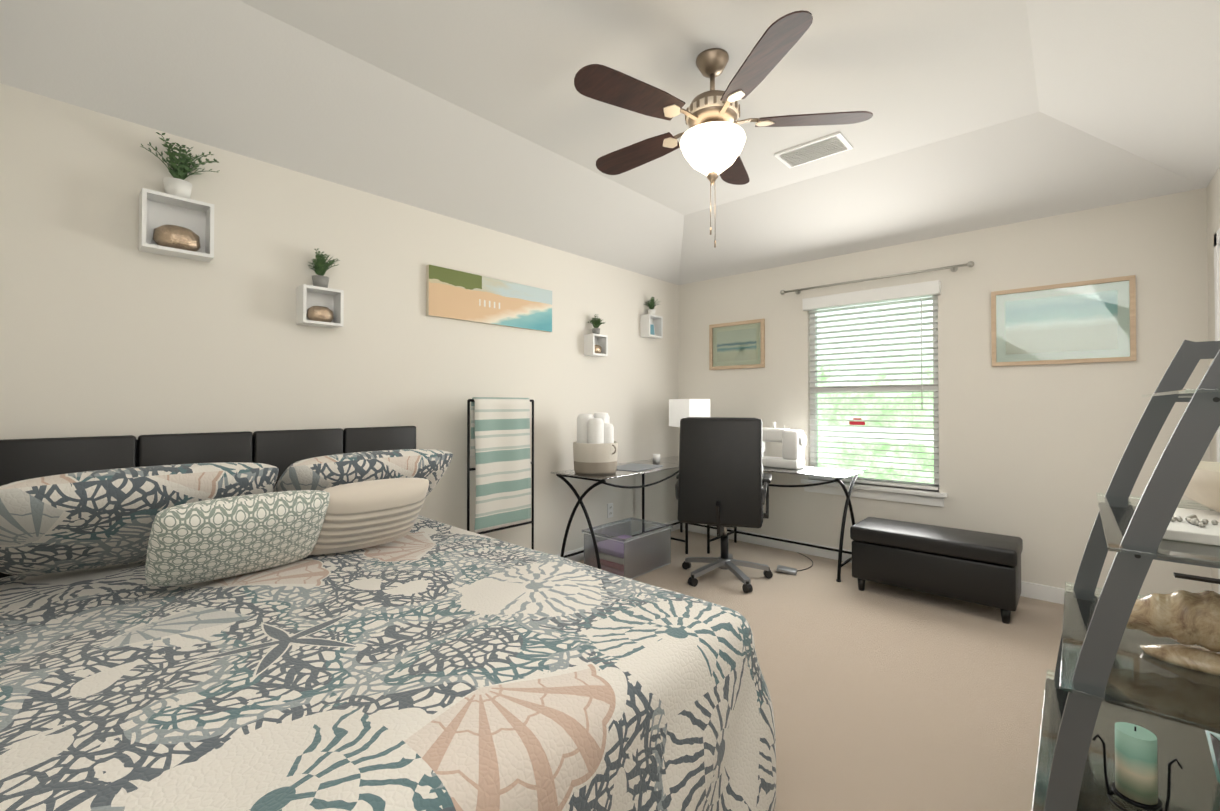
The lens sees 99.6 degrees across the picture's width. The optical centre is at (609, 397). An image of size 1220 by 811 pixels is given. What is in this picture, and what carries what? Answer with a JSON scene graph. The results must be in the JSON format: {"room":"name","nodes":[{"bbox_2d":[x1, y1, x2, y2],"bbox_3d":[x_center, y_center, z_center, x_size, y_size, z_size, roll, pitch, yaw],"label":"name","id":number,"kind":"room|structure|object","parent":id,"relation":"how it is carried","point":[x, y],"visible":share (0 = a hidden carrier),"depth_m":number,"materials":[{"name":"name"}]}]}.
{"room":"bedroom","nodes":[
{"label":"bedroom","id":0,"kind":"room"},
{"bbox_2d":[0,83,678,554],"bbox_3d":[-0.870,0.060,3.559,0.150,2.460,4.780,-1,-1,42],"label":"wall","id":1,"kind":"structure","parent":0,"point":[108,327],"depth_m":2.60,"materials":[{"name":"white paint"}]},
{"bbox_2d":[138,132,219,261],"bbox_3d":[-1.851,-0.875,2.241,0.284,0.500,0.278,-1,-1,42],"label":"wall shelf","id":2,"kind":"object","parent":1,"relation":"attached to","point":[175,220],"visible":0.98,"depth_m":2.23,"materials":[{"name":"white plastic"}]},
{"bbox_2d":[296,248,343,327],"bbox_3d":[-1.506,-0.570,2.679,0.193,0.391,0.190,-1,-1,42],"label":"wall shelf","id":3,"kind":"object","parent":1,"relation":"attached to","point":[319,303],"visible":0.96,"depth_m":2.66,"materials":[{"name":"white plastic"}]},
{"bbox_2d":[426,265,551,331],"bbox_3d":[-0.782,-0.655,3.528,0.030,0.310,1.000,-1,-1,42],"label":"wall art","id":4,"kind":"object","parent":1,"relation":"attached to","point":[458,295],"visible":0.9,"depth_m":3.45,"materials":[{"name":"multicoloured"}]},
{"bbox_2d":[584,314,607,356],"bbox_3d":[-0.105,-0.511,4.202,0.156,0.336,0.170,-1,-1,42],"label":"wall shelf","id":5,"kind":"object","parent":1,"relation":"attached to","point":[596,343],"visible":1,"depth_m":4.18,"materials":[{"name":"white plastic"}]},
{"bbox_2d":[607,503,612,517],"bbox_3d":[0.003,0.960,4.398,0.008,0.120,0.070,-1,-1,42],"label":"outlet","id":6,"kind":"object","parent":1,"relation":"attached to","point":[609,510],"visible":1,"depth_m":4.39,"materials":[{"name":"white plastic"}]},
{"bbox_2d":[556,519,678,561],"bbox_3d":[-0.809,1.242,3.490,0.014,0.095,4.480,-1,-1,42],"label":"baseboard","id":7,"kind":"structure","parent":1,"relation":"attached to","point":[578,557],"depth_m":4.14,"materials":[{"name":"white wood"}]},
{"bbox_2d":[640,297,662,338],"bbox_3d":[0.385,-0.742,4.766,0.155,0.372,0.200,-1,-1,42],"label":"wall shelf","id":8,"kind":"object","parent":1,"relation":"attached to","point":[651,324],"visible":0.98,"depth_m":4.75,"materials":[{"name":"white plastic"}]},
{"bbox_2d":[0,0,1219,284],"bbox_3d":[0.536,-1.373,2.408,3.800,0.420,4.630,-1,-1,42],"label":"ceiling","id":9,"kind":"structure","parent":0,"point":[984,112],"depth_m":2.41,"materials":[{"name":"grey paint"}]},
{"bbox_2d":[574,10,872,247],"bbox_3d":[0.401,-1.054,2.260,1.213,0.820,1.263,-1,-1,42],"label":"ceiling fan","id":10,"kind":"object","parent":9,"relation":"hanging from","point":[712,142],"visible":1,"depth_m":2.13,"materials":[{"name":"brown wood"}]},
{"bbox_2d":[774,132,852,167],"bbox_3d":[1.194,-1.445,3.034,0.380,0.021,0.230,-1,-1,42],"label":"ceiling vent","id":11,"kind":"object","parent":9,"relation":"in","point":[823,147],"visible":1,"depth_m":3.01,"materials":[{"name":"white plastic"}]},
{"bbox_2d":[577,529,1063,810],"bbox_3d":[0.485,1.327,2.322,3.800,0.100,4.780,-1,-1,42],"label":"floor","id":12,"kind":"structure","parent":0,"point":[885,697],"depth_m":2.32,"materials":[{"name":"carpet"}]},
{"bbox_2d":[0,426,775,810],"bbox_3d":[-0.867,0.710,1.710,2.308,1.120,1.737,-1,-1,42],"label":"bed","id":13,"kind":"object","parent":12,"relation":"on","point":[304,620],"visible":1,"depth_m":1.36,"materials":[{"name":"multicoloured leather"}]},
{"bbox_2d":[310,478,428,554],"bbox_3d":[-0.991,0.479,2.115,0.460,0.360,0.154,1,37,-48],"label":"pillow","id":14,"kind":"object","parent":13,"relation":"on","point":[350,518],"depth_m":2.03,"materials":[{"name":"beige fabric"}]},
{"bbox_2d":[467,397,533,549],"bbox_3d":[-0.683,0.640,3.303,0.320,1.286,0.516,-1,-1,42],"label":"rack","id":15,"kind":"object","parent":12,"relation":"on","point":[500,439],"visible":0.96,"depth_m":3.28,"materials":[{"name":"black metal"}]},
{"bbox_2d":[582,517,671,578],"bbox_3d":[0.140,1.144,3.956,0.424,0.298,0.584,-1,-1,42],"label":"storage bin","id":16,"kind":"object","parent":12,"relation":"on","point":[622,551],"visible":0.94,"depth_m":3.83,"materials":[{"name":"plastic"}]},
{"bbox_2d":[551,399,865,581],"bbox_3d":[0.759,0.649,3.894,1.710,1.290,1.690,-1,-1,42],"label":"desk","id":17,"kind":"object","parent":12,"relation":"on","point":[595,447],"visible":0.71,"depth_m":3.88,"materials":[{"name":"clear glass"}]},
{"bbox_2d":[669,399,709,426],"bbox_3d":[0.713,0.287,4.661,0.467,0.549,0.387,-1,-1,42],"label":"lamp","id":18,"kind":"object","parent":17,"relation":"on","point":[679,409],"depth_m":4.49,"materials":[{"name":"white fabric"}]},
{"bbox_2d":[675,417,772,592],"bbox_3d":[0.806,0.714,3.679,0.754,1.156,0.758,-1,-1,42],"label":"office chair","id":19,"kind":"object","parent":12,"relation":"on","point":[721,477],"visible":1,"depth_m":3.45,"materials":[{"name":"black leather"}]},
{"bbox_2d":[776,552,812,574],"bbox_3d":[1.449,1.278,4.011,0.231,0.043,0.606,-1,-1,42],"label":"foot pedal","id":20,"kind":"object","parent":12,"relation":"on","point":[787,570],"visible":1,"depth_m":3.80,"materials":[{"name":"silver metal"}]},
{"bbox_2d":[850,517,1022,623],"bbox_3d":[2.074,1.073,3.316,0.886,0.430,0.416,-1,-1,42],"label":"storage bench","id":21,"kind":"object","parent":12,"relation":"on","point":[981,568],"visible":1,"depth_m":3.15,"materials":[{"name":"black leather"}]},
{"bbox_2d":[1032,340,1219,810],"bbox_3d":[1.449,0.434,1.247,0.635,1.662,0.870,-1,-1,42],"label":"ladder shelf","id":22,"kind":"object","parent":12,"relation":"on","point":[1130,720],"visible":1,"depth_m":1.17,"materials":[{"name":"grey"}]},
{"bbox_2d":[1092,722,1182,810],"bbox_3d":[1.189,0.834,1.167,0.145,0.178,0.096,-1,-1,42],"label":"candle holder","id":23,"kind":"object","parent":22,"relation":"on","point":[1135,786],"depth_m":1.15,"materials":[{"name":"green wax"}]},
{"bbox_2d":[1126,572,1219,675],"bbox_3d":[1.486,0.515,1.260,0.420,0.200,0.391,-1,-1,42],"label":"seashell","id":24,"kind":"object","parent":22,"relation":"on","point":[1178,631],"depth_m":1.19,"materials":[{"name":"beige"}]},
{"bbox_2d":[1162,461,1219,545],"bbox_3d":[1.452,0.236,1.186,0.312,0.137,0.470,-1,-1,42],"label":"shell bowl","id":25,"kind":"object","parent":22,"relation":"on","point":[1191,527],"depth_m":1.18,"materials":[{"name":"white ceramic"}]},
{"bbox_2d":[1205,730,1219,782],"bbox_3d":[1.442,0.855,1.168,0.117,0.159,0.152,-1,-1,42],"label":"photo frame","id":26,"kind":"object","parent":22,"relation":"attached to","point":[1213,738],"depth_m":1.23,"materials":[{"name":"glass"}]},
{"bbox_2d":[678,188,1211,596],"bbox_3d":[2.092,0.065,4.005,3.650,2.460,0.150,-1,-1,42],"label":"wall","id":27,"kind":"structure","parent":0,"point":[1030,456],"depth_m":3.41,"materials":[{"name":"white paint"}]},
{"bbox_2d":[709,319,764,369],"bbox_3d":[1.157,-0.481,4.737,0.550,0.430,0.022,-1,-1,42],"label":"picture frame","id":28,"kind":"object","parent":27,"relation":"attached to","point":[737,345],"visible":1,"depth_m":4.73,"materials":[{"name":"brown wood"}]},
{"bbox_2d":[679,523,1064,603],"bbox_3d":[1.992,1.247,3.971,3.470,0.095,0.014,-1,-1,42],"label":"baseboard","id":29,"kind":"structure","parent":27,"relation":"attached to","point":[1043,592],"depth_m":4.24,"materials":[{"name":"white"}]},
{"bbox_2d":[801,479,946,506],"bbox_3d":[1.999,0.725,3.984,1.030,0.100,0.095,-1,-1,42],"label":"window sill","id":30,"kind":"structure","parent":27,"relation":"attached to","point":[910,495],"depth_m":3.89,"materials":[{"name":"white wood"}]},
{"bbox_2d":[810,296,938,490],"bbox_3d":[2.047,-0.064,4.046,0.930,1.480,0.060,-1,-1,42],"label":"window","id":31,"kind":"structure","parent":27,"relation":"in","point":[936,450],"depth_m":4.01,"materials":[{"name":"white"}]},
{"bbox_2d":[802,280,940,489],"bbox_3d":[1.992,-0.081,3.985,0.970,1.488,0.115,-1,-1,42],"label":"window blinds","id":32,"kind":"object","parent":31,"relation":"attached to","point":[895,294],"visible":0.88,"depth_m":3.95,"materials":[{"name":"white plastic"}]},
{"bbox_2d":[780,261,973,294],"bbox_3d":[1.972,-0.900,3.958,1.362,0.044,0.096,-1,-1,42],"label":"curtain rod","id":33,"kind":"object","parent":27,"relation":"attached to","point":[953,268],"visible":1,"depth_m":3.84,"materials":[{"name":"silver metal"}]},
{"bbox_2d":[991,275,1135,365],"bbox_3d":[2.817,-0.463,3.240,0.680,0.500,0.022,-1,-1,42],"label":"picture frame","id":34,"kind":"object","parent":27,"relation":"attached to","point":[1091,321],"visible":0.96,"depth_m":3.22,"materials":[{"name":"brown wood"}]},
{"bbox_2d":[1207,166,1219,592],"bbox_3d":[1.841,0.033,1.114,0.150,2.460,4.480,-1,-1,42],"label":"wall","id":35,"kind":"structure","parent":0,"point":[1213,206],"depth_m":2.74,"materials":[{"name":"white paint"}]},
{"bbox_2d":[1214,228,1219,593],"bbox_3d":[2.805,0.223,2.195,0.168,2.105,0.950,-1,-1,42],"label":"door frame","id":36,"kind":"structure","parent":35,"relation":"attached to","point":[1217,277],"depth_m":2.57,"materials":[{"name":"white wood"}]},
{"label":"outside","id":37,"kind":"structure","parent":0,"visible":0},
{"bbox_2d":[817,296,933,483],"bbox_3d":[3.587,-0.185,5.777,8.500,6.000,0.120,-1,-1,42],"label":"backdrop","id":38,"kind":"structure","parent":37,"point":[900,454],"depth_m":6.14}
]}

